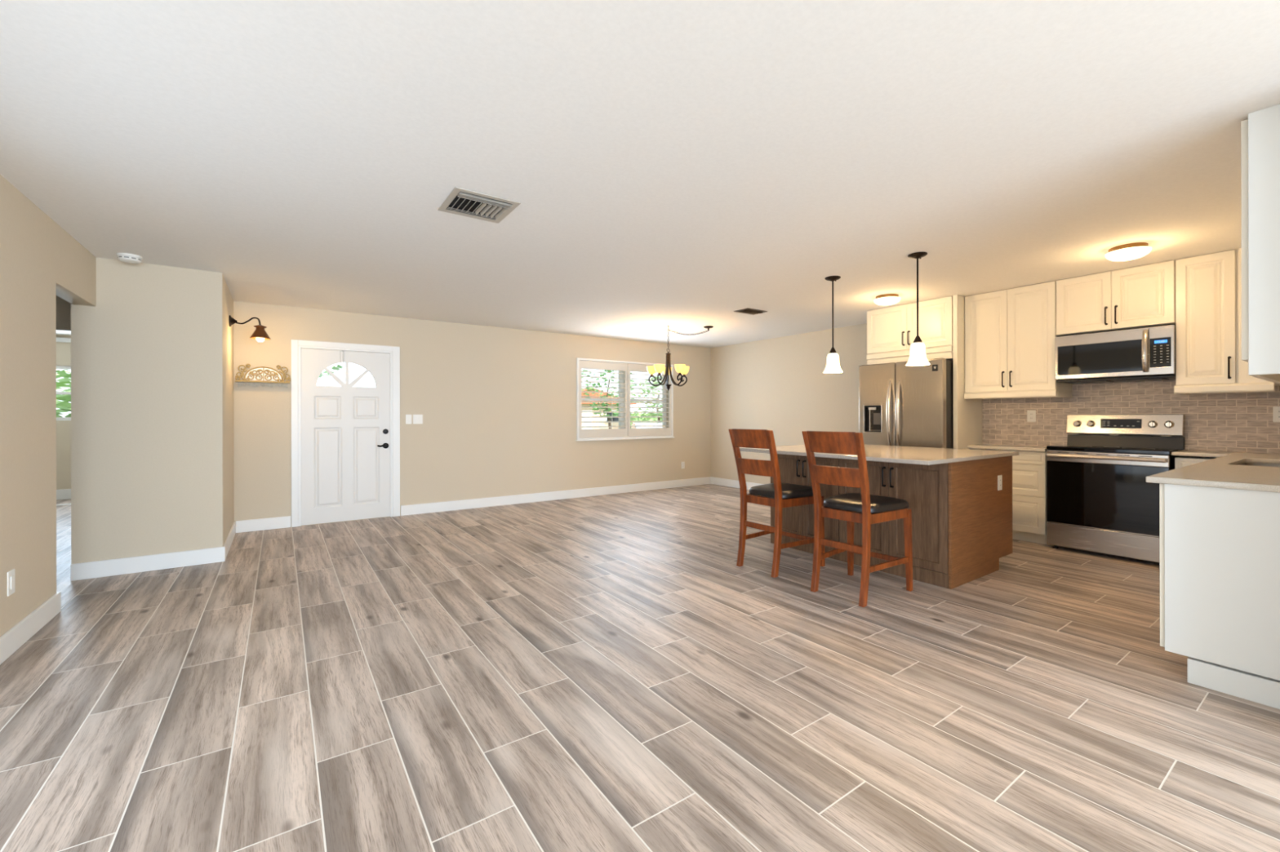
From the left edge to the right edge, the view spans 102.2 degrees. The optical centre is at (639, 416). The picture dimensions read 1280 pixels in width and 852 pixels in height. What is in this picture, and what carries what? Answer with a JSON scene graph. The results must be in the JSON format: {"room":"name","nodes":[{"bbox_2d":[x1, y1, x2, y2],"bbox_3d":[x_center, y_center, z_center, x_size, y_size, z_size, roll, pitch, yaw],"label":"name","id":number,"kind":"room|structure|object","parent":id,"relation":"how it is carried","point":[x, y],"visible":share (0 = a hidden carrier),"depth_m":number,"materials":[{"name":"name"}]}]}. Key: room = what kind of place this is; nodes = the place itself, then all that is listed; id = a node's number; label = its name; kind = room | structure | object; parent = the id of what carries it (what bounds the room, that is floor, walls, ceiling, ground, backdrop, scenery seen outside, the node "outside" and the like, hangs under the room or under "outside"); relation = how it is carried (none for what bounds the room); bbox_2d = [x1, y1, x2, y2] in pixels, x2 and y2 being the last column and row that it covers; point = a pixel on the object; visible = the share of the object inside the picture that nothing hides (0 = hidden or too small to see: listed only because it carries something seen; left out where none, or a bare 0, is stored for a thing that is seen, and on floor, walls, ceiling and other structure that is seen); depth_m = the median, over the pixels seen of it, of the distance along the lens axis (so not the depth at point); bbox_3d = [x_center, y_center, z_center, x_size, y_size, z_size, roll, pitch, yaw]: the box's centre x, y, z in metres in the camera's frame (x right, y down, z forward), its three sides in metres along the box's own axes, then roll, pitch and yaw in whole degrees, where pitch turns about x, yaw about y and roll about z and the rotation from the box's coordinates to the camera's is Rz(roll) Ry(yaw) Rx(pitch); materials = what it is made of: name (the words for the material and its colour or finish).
{"room":"open-plan kitchen living room","nodes":[
{"label":"open-plan kitchen living room","id":0,"kind":"room"},
{"bbox_2d":[0,174,96,636],"bbox_3d":[-1.236,0.005,-0.343,0.120,2.440,10.350,0,0,-35],"label":"wall","id":1,"kind":"structure","parent":0,"point":[40,261],"depth_m":2.89,"materials":[{"name":"paint"}]},
{"bbox_2d":[7,568,14,596],"bbox_3d":[-3.263,0.864,2.682,0.008,0.125,0.080,0,0,-35],"label":"outlet","id":2,"kind":"object","parent":1,"relation":"attached to","point":[11,575],"visible":1,"depth_m":2.67,"materials":[{"name":"white plastic"}]},
{"bbox_2d":[0,592,60,664],"bbox_3d":[-3.324,1.166,2.777,0.016,0.125,1.120,0,0,-35],"label":"baseboard","id":3,"kind":"structure","parent":1,"relation":"attached to","point":[17,636],"depth_m":2.83,"materials":[{"name":"white wood"}]},
{"bbox_2d":[56,334,71,489],"bbox_3d":[-8.453,0.019,7.883,2.540,2.440,0.200,0,0,-35],"label":"wall","id":4,"kind":"structure","parent":0,"point":[63,349],"depth_m":7.68,"materials":[{"name":"paint"}]},
{"bbox_2d":[56,488,71,499],"bbox_3d":[-8.365,1.164,7.811,2.200,0.150,0.016,0,0,-35],"label":"baseboard","id":5,"kind":"structure","parent":4,"relation":"attached to","point":[64,494],"depth_m":7.67,"materials":[{"name":"white wood"}]},
{"bbox_2d":[56,365,71,420],"bbox_3d":[-8.489,-0.341,7.810,1.300,0.820,0.060,0,0,-35],"label":"window","id":6,"kind":"structure","parent":4,"relation":"in","point":[66,367],"depth_m":7.70,"materials":[{"name":"white"}]},
{"bbox_2d":[56,337,71,342],"bbox_3d":[-8.365,-1.129,7.805,2.200,0.065,0.030,0,0,-35],"label":"trim","id":7,"kind":"structure","parent":4,"relation":"attached to","point":[58,340],"depth_m":7.66,"materials":[{"name":"white"}]},
{"bbox_2d":[56,295,71,331],"bbox_3d":[-6.076,0.014,4.493,2.267,2.440,0.120,0,0,-35],"label":"wall","id":8,"kind":"structure","parent":0,"point":[63,307],"depth_m":4.87,"materials":[{"name":"paint"}]},
{"bbox_2d":[71,257,223,564],"bbox_3d":[-3.926,0.010,4.163,0.883,2.440,0.120,0,0,-35],"label":"wall","id":9,"kind":"structure","parent":0,"point":[147,361],"depth_m":4.10,"materials":[{"name":"paint"}]},
{"bbox_2d":[71,546,225,581],"bbox_3d":[-3.878,1.167,4.112,0.899,0.125,0.016,0,0,-35],"label":"baseboard","id":10,"kind":"structure","parent":9,"relation":"attached to","point":[83,571],"depth_m":4.08,"materials":[{"name":"white wood"}]},
{"bbox_2d":[223,277,234,543],"bbox_3d":[-3.985,0.010,4.914,0.120,2.440,1.180,0,0,-35],"label":"wall","id":11,"kind":"structure","parent":0,"point":[228,442],"depth_m":4.86,"materials":[{"name":"paint"}]},
{"bbox_2d":[222,521,235,559],"bbox_3d":[-3.888,1.167,4.897,0.016,0.125,1.284,0,0,-35],"label":"baseboard","id":12,"kind":"structure","parent":11,"relation":"attached to","point":[228,543],"depth_m":4.83,"materials":[{"name":"white wood"}]},
{"bbox_2d":[228,315,271,342],"bbox_3d":[-3.821,-0.852,5.066,0.325,0.241,0.170,0,0,-35],"label":"wall sconce","id":13,"kind":"object","parent":11,"relation":"attached to","point":[260,334],"visible":1,"depth_m":5.07,"materials":[{"name":"brown metal"}]},
{"bbox_2d":[233,301,711,527],"bbox_3d":[-1.507,0.005,7.481,7.120,2.440,0.200,0,0,-35],"label":"wall","id":14,"kind":"structure","parent":0,"point":[497,406],"depth_m":6.85,"materials":[{"name":"paint"}]},
{"bbox_2d":[235,364,290,387],"bbox_3d":[-4.030,-0.432,5.529,0.487,0.249,0.120,0,0,-35],"label":"wall shelf","id":15,"kind":"object","parent":14,"relation":"attached to","point":[263,376],"visible":1,"depth_m":5.55,"materials":[{"name":"white"}]},
{"bbox_2d":[235,515,290,533],"bbox_3d":[-4.056,1.168,5.572,0.479,0.125,0.016,0,0,-35],"label":"baseboard","id":16,"kind":"structure","parent":14,"relation":"attached to","point":[253,525],"depth_m":5.56,"materials":[{"name":"white wood"}]},
{"bbox_2d":[300,348,390,525],"bbox_3d":[-3.409,0.232,6.022,0.910,1.982,0.108,0,0,-35],"label":"door","id":17,"kind":"structure","parent":14,"relation":"in","point":[345,429],"depth_m":6.01,"materials":[{"name":"white paint"}]},
{"bbox_2d":[291,339,399,527],"bbox_3d":[-3.437,0.191,6.075,1.105,2.077,0.140,0,0,-35],"label":"door frame","id":18,"kind":"structure","parent":14,"relation":"attached to","point":[296,344],"depth_m":5.94,"materials":[{"name":"white wood"}]},
{"bbox_2d":[405,414,411,424],"bbox_3d":[-2.869,0.041,6.406,0.068,0.117,0.008,0,0,-35],"label":"light switch","id":19,"kind":"object","parent":14,"relation":"attached to","point":[408,417],"visible":1,"depth_m":6.40,"materials":[{"name":"white plastic"}]},
{"bbox_2d":[413,414,422,423],"bbox_3d":[-2.781,0.041,6.467,0.114,0.117,0.008,0,0,-35],"label":"light switch","id":20,"kind":"object","parent":14,"relation":"attached to","point":[417,419],"visible":1,"depth_m":6.47,"materials":[{"name":"white plastic"}]},
{"bbox_2d":[400,476,711,515],"bbox_3d":[-0.836,1.161,7.815,5.129,0.125,0.016,0,0,-35],"label":"baseboard","id":21,"kind":"structure","parent":14,"relation":"attached to","point":[411,509],"depth_m":7.40,"materials":[{"name":"white wood"}]},
{"bbox_2d":[581,370,666,428],"bbox_3d":[-0.283,-0.255,8.383,1.760,1.155,0.060,0,0,-35],"label":"window","id":22,"kind":"structure","parent":14,"relation":"in","point":[620,375],"depth_m":8.36,"materials":[{"name":"white"}]},
{"bbox_2d":[578,360,627,438],"bbox_3d":[-0.561,-0.254,8.007,0.878,1.165,0.068,0,0,-35],"label":"plantation shutter","id":23,"kind":"object","parent":22,"relation":"attached to","point":[607,433],"visible":1,"depth_m":8.00,"materials":[{"name":"beige wood"}]},
{"bbox_2d":[627,364,671,436],"bbox_3d":[0.165,-0.256,8.513,0.881,1.165,0.068,0,0,-35],"label":"plantation shutter","id":24,"kind":"object","parent":22,"relation":"attached to","point":[631,367],"visible":0.88,"depth_m":8.45,"materials":[{"name":"beige wood"}]},
{"bbox_2d":[575,358,674,441],"bbox_3d":[-0.192,-0.248,8.252,1.860,1.245,0.050,0,0,-35],"label":"frame","id":25,"kind":"object","parent":14,"relation":"attached to","point":[671,436],"visible":0.95,"depth_m":8.12,"materials":[{"name":"white wood"}]},
{"bbox_2d":[681,462,684,468],"bbox_3d":[0.742,0.850,8.921,0.072,0.117,0.007,0,0,-35],"label":"outlet","id":26,"kind":"object","parent":14,"relation":"attached to","point":[682,463],"visible":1,"depth_m":8.92,"materials":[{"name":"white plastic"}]},
{"bbox_2d":[0,484,1279,851],"bbox_3d":[-0.694,1.274,3.537,10.500,0.100,16.200,0,0,-35],"label":"floor","id":27,"kind":"structure","parent":0,"point":[597,673],"depth_m":2.22,"materials":[{"name":"tile"}]},
{"bbox_2d":[728,428,825,577],"bbox_3d":[1.099,0.661,4.193,0.669,1.118,0.476,0,0,-36],"label":"bar stool","id":28,"kind":"object","parent":27,"relation":"on","point":[793,495],"visible":0.88,"depth_m":4.06,"materials":[{"name":"brown wood"}]},
{"bbox_2d":[770,453,839,560],"bbox_3d":[1.872,0.772,4.941,1.070,0.894,0.740,0,0,-35],"label":"base cabinet","id":29,"kind":"object","parent":27,"relation":"on","point":[793,469],"visible":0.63,"depth_m":4.66,"materials":[{"name":"brown wood"}]},
{"bbox_2d":[801,431,912,607],"bbox_3d":[1.500,0.660,3.591,0.669,1.118,0.476,0,0,-37],"label":"bar stool","id":30,"kind":"object","parent":27,"relation":"on","point":[873,509],"visible":1,"depth_m":3.48,"materials":[{"name":"brown wood"}]},
{"bbox_2d":[858,358,953,448],"bbox_3d":[3.032,0.314,5.701,0.808,1.788,0.914,0,0,-35],"label":"refrigerator","id":31,"kind":"object","parent":27,"relation":"on","point":[900,404],"visible":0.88,"depth_m":5.43,"materials":[{"name":"silver metal"}]},
{"bbox_2d":[839,456,1012,589],"bbox_3d":[2.344,0.770,4.273,1.080,0.896,0.890,0,0,-35],"label":"base cabinet","id":32,"kind":"object","parent":27,"relation":"on","point":[925,488],"depth_m":3.85,"materials":[{"name":"brown wood"}]},
{"bbox_2d":[739,444,1018,465],"bbox_3d":[2.001,0.307,4.489,1.475,0.028,1.700,0,0,-35],"label":"countertop","id":33,"kind":"structure","parent":32,"relation":"on","point":[891,454],"depth_m":4.04,"materials":[{"name":"grey stone"}]},
{"bbox_2d":[997,475,1002,490],"bbox_3d":[2.838,0.527,4.071,0.072,0.117,0.007,0,0,-35],"label":"outlet","id":34,"kind":"object","parent":32,"relation":"attached to","point":[1000,477],"visible":1,"depth_m":4.07,"materials":[{"name":"white plastic"}]},
{"bbox_2d":[952,294,982,449],"bbox_3d":[3.421,-0.004,5.384,0.569,2.440,0.040,0,0,-35],"label":"panel","id":35,"kind":"object","parent":27,"relation":"on","point":[967,413],"visible":0.31,"depth_m":5.26,"materials":[{"name":"white wood"}]},
{"bbox_2d":[969,448,1049,545],"bbox_3d":[3.727,0.774,5.173,0.308,0.882,0.650,0,0,-35],"label":"base cabinet","id":36,"kind":"object","parent":27,"relation":"on","point":[1029,522],"visible":0.43,"depth_m":4.93,"materials":[{"name":"white wood"}]},
{"bbox_2d":[967,444,1048,451],"bbox_3d":[3.710,0.316,5.157,0.354,0.030,0.658,0,0,-35],"label":"countertop","id":37,"kind":"structure","parent":36,"relation":"on","point":[1029,448],"depth_m":5.06,"materials":[{"name":"white stone"}]},
{"bbox_2d":[1045,414,1184,566],"bbox_3d":[4.110,0.601,4.506,0.425,1.226,0.833,0,0,-35],"label":"range","id":38,"kind":"object","parent":27,"relation":"on","point":[1100,499],"visible":0.93,"depth_m":4.44,"materials":[{"name":"silver metal"}]},
{"bbox_2d":[1045,449,1178,537],"bbox_3d":[4.101,0.742,4.518,0.423,0.885,0.799,0,0,-35],"label":"oven","id":39,"kind":"object","parent":38,"relation":"in","point":[1091,493],"depth_m":4.42,"materials":[{"name":"grey glass"}]},
{"bbox_2d":[1046,444,1177,454],"bbox_3d":[4.101,0.289,4.518,0.306,0.033,0.803,0,0,-35],"label":"cooktop","id":40,"kind":"object","parent":38,"relation":"in","point":[1074,449],"depth_m":4.45,"materials":[{"name":"grey"}]},
{"bbox_2d":[1174,455,1218,469],"bbox_3d":[4.494,0.772,4.072,0.308,0.882,0.345,0,0,-35],"label":"base cabinet","id":41,"kind":"object","parent":27,"relation":"on","point":[1180,461],"visible":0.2,"depth_m":4.08,"materials":[{"name":"white wood"}]},
{"bbox_2d":[1159,483,1279,709],"bbox_3d":[3.615,0.765,2.906,2.451,0.900,0.633,0,0,-35],"label":"base cabinet","id":42,"kind":"object","parent":27,"relation":"on","point":[1220,548],"visible":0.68,"depth_m":2.27,"materials":[{"name":"white wood"}]},
{"bbox_2d":[1146,449,1279,492],"bbox_3d":[3.646,0.300,3.123,2.783,0.028,0.953,0,0,-35],"label":"countertop","id":43,"kind":"structure","parent":42,"relation":"on","point":[1224,471],"depth_m":2.60,"materials":[{"name":"white stone"}]},
{"bbox_2d":[1238,462,1279,466],"bbox_3d":[3.894,0.415,3.106,0.780,0.202,0.445,0,0,-35],"label":"sink","id":44,"kind":"object","parent":43,"relation":"in","point":[1242,464],"visible":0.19,"depth_m":3.42,"materials":[{"name":"silver metal"}]},
{"bbox_2d":[0,0,1279,348],"bbox_3d":[-0.699,-1.276,3.537,10.500,0.120,16.200,0,0,-35],"label":"ceiling","id":45,"kind":"structure","parent":0,"point":[684,166],"depth_m":2.33,"materials":[{"name":"paint"}]},
{"bbox_2d":[116,253,142,263],"bbox_3d":[-3.852,-1.186,3.899,0.140,0.048,0.140,0,0,-35],"label":"smoke detector","id":46,"kind":"object","parent":45,"relation":"attached to","point":[124,257],"visible":1,"depth_m":3.86,"materials":[{"name":"white plastic"}]},
{"bbox_2d":[437,186,520,223],"bbox_3d":[-0.933,-1.205,2.989,0.365,0.021,0.370,0,0,-35],"label":"ceiling vent","id":47,"kind":"object","parent":45,"relation":"in","point":[461,202],"visible":1,"depth_m":2.96,"materials":[{"name":"silver metal"}]},
{"bbox_2d":[646,325,713,391],"bbox_3d":[0.509,-0.780,7.035,0.870,0.878,0.593,0,0,-35],"label":"chandelier","id":48,"kind":"object","parent":45,"relation":"hanging from","point":[681,369],"visible":1,"depth_m":6.96,"materials":[{"name":"brown metal"}]},
{"bbox_2d":[733,308,766,315],"bbox_3d":[1.289,-1.210,6.019,0.330,0.021,0.220,0,0,-35],"label":"ceiling vent","id":49,"kind":"object","parent":45,"relation":"in","point":[748,311],"visible":1,"depth_m":5.99,"materials":[{"name":"brown metal"}]},
{"bbox_2d":[823,275,842,373],"bbox_3d":[1.704,-0.803,4.562,0.161,0.836,0.161,0,0,-35],"label":"pendant light","id":50,"kind":"object","parent":45,"relation":"hanging from","point":[833,366],"visible":1,"depth_m":4.53,"materials":[{"name":"white glass"}]},
{"bbox_2d":[873,293,900,305],"bbox_3d":[2.519,-1.178,5.267,0.248,0.089,0.248,0,0,-35],"label":"flush ceiling light","id":51,"kind":"object","parent":45,"relation":"attached to","point":[886,299],"visible":1,"depth_m":5.19,"materials":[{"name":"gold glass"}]},
{"bbox_2d":[906,252,929,365],"bbox_3d":[2.101,-0.804,3.909,0.161,0.836,0.161,0,0,-35],"label":"pendant light","id":52,"kind":"object","parent":45,"relation":"hanging from","point":[917,357],"visible":1,"depth_m":3.88,"materials":[{"name":"white glass"}]},
{"bbox_2d":[1105,242,1151,261],"bbox_3d":[3.541,-1.180,3.748,0.248,0.089,0.248,0,0,-35],"label":"flush ceiling light","id":53,"kind":"object","parent":45,"relation":"attached to","point":[1130,251],"visible":1,"depth_m":3.69,"materials":[{"name":"white glass"}]},
{"bbox_2d":[711,323,867,484],"bbox_3d":[2.401,-0.003,7.889,0.240,2.440,3.600,0,0,-35],"label":"wall","id":54,"kind":"structure","parent":0,"point":[780,385],"depth_m":7.97,"materials":[{"name":"paint"}]},
{"bbox_2d":[711,476,764,489],"bbox_3d":[2.261,1.155,7.869,0.016,0.125,3.470,0,0,-35],"label":"baseboard","id":55,"kind":"structure","parent":54,"relation":"attached to","point":[716,481],"depth_m":8.89,"materials":[{"name":"white wood"}]},
{"bbox_2d":[1071,383,1273,456],"bbox_3d":[4.353,-0.006,4.922,0.430,2.440,3.500,0,0,-35],"label":"wall","id":56,"kind":"structure","parent":0,"point":[1072,384],"depth_m":4.29,"materials":[{"name":"paint"}]},
{"bbox_2d":[866,296,953,364],"bbox_3d":[3.122,-0.904,5.778,0.603,0.640,0.930,0,0,-35],"label":"upper cabinet","id":57,"kind":"object","parent":56,"relation":"attached to","point":[891,331],"visible":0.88,"depth_m":5.61,"materials":[{"name":"white wood"}]},
{"bbox_2d":[964,280,1071,399],"bbox_3d":[3.699,-0.698,5.084,0.455,1.055,0.769,0,0,-35],"label":"upper cabinet","id":58,"kind":"object","parent":56,"relation":"attached to","point":[1010,334],"visible":0.99,"depth_m":4.93,"materials":[{"name":"white wood"}]},
{"bbox_2d":[1026,410,1035,422],"bbox_3d":[3.910,0.002,5.160,0.007,0.117,0.072,0,0,-35],"label":"outlet","id":59,"kind":"object","parent":56,"relation":"attached to","point":[1031,415],"visible":1,"depth_m":5.16,"materials":[{"name":"white plastic"}]},
{"bbox_2d":[1056,260,1175,335],"bbox_3d":[4.130,-0.978,4.465,0.455,0.495,0.753,0,0,-35],"label":"upper cabinet","id":60,"kind":"object","parent":56,"relation":"attached to","point":[1144,295],"visible":0.98,"depth_m":4.32,"materials":[{"name":"white wood"}]},
{"bbox_2d":[1054,324,1175,383],"bbox_3d":[4.105,-0.507,4.441,0.505,0.425,0.751,0,0,-35],"label":"microwave","id":61,"kind":"object","parent":60,"relation":"attached to","point":[1147,353],"visible":1,"depth_m":4.29,"materials":[{"name":"silver metal"}]},
{"bbox_2d":[982,379,1279,453],"bbox_3d":[4.353,-0.003,4.537,0.008,0.606,2.409,0,0,-35],"label":"backsplash","id":62,"kind":"structure","parent":56,"relation":"attached to","point":[1231,422],"depth_m":4.45,"materials":[{"name":"tile"}]},
{"bbox_2d":[1173,248,1279,395],"bbox_3d":[4.494,-0.699,3.943,0.455,1.055,0.530,0,0,-35],"label":"upper cabinet","id":63,"kind":"object","parent":56,"relation":"attached to","point":[1208,287],"visible":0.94,"depth_m":3.89,"materials":[{"name":"white wood"}]},
{"bbox_2d":[1272,406,1279,422],"bbox_3d":[4.806,-0.012,3.875,0.007,0.117,0.072,0,0,-35],"label":"outlet","id":64,"kind":"object","parent":56,"relation":"attached to","point":[1276,410],"visible":1,"depth_m":3.89,"materials":[{"name":"white plastic"}]},
{"bbox_3d":[3.881,-0.005,2.582,3.020,2.440,0.200,0,0,-35],"label":"wall","id":65,"kind":"structure","parent":0,"visible":0},
{"bbox_2d":[1240,104,1279,384],"bbox_3d":[3.552,-0.696,2.698,2.485,1.057,0.361,0,0,-35],"label":"upper cabinet","id":66,"kind":"object","parent":65,"relation":"attached to","point":[1260,133],"visible":1,"depth_m":2.06,"materials":[{"name":"white wood"}]},
{"label":"outside","id":67,"kind":"structure","parent":0,"visible":0},
{"bbox_3d":[-19.929,1.762,63.596,120.000,0.100,112.850,0,0,-35],"label":"ground","id":68,"kind":"structure","parent":67,"visible":0},
{"bbox_2d":[56,368,71,417],"bbox_3d":[-13.267,-0.521,11.002,5.204,4.463,5.142,0,0,-35],"label":"tree","id":69,"kind":"object","parent":68,"relation":"on","point":[64,406],"visible":0.03,"depth_m":11.37,"materials":[{"name":"green plant"}]},
{"bbox_2d":[318,364,342,380],"bbox_3d":[-17.587,-1.447,23.822,6.858,6.330,6.459,0,0,-35],"label":"tree","id":70,"kind":"object","parent":68,"relation":"on","point":[334,367],"visible":0.02,"depth_m":26.12,"materials":[{"name":"green plant"}]},
{"bbox_2d":[581,368,637,428],"bbox_3d":[-1.218,-0.626,22.636,3.096,4.614,2.853,0,0,-35],"label":"tree","id":71,"kind":"object","parent":68,"relation":"on","point":[584,370],"visible":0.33,"depth_m":22.51,"materials":[{"name":"green plant"}]},
{"bbox_2d":[581,387,639,429],"bbox_3d":[-5.843,-0.291,44.071,9.000,3.950,7.200,0,0,-35],"label":"house","id":72,"kind":"structure","parent":68,"relation":"on","point":[583,404],"depth_m":41.72,"materials":[{"name":"paint"}]},
{"bbox_2d":[630,376,662,422],"bbox_3d":[1.701,-0.761,40.950,5.004,4.881,4.915,0,0,-35],"label":"tree","id":73,"kind":"object","parent":68,"relation":"on","point":[654,405],"visible":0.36,"depth_m":40.97,"materials":[{"name":"green plant"}]},
{"bbox_2d":[630,410,662,428],"bbox_3d":[1.488,0.549,55.621,14.791,2.363,1.878,0,0,-35],"label":"hedge","id":74,"kind":"object","parent":68,"relation":"on","point":[646,419],"visible":0.09,"depth_m":54.08,"materials":[{"name":"green plant"}]},
{"bbox_2d":[631,422,662,428],"bbox_3d":[0.605,0.971,20.652,1.800,1.400,4.400,0,0,-7],"label":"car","id":75,"kind":"object","parent":68,"relation":"on","point":[633,424],"visible":0.02,"depth_m":20.02,"materials":[{"name":"white paint"}]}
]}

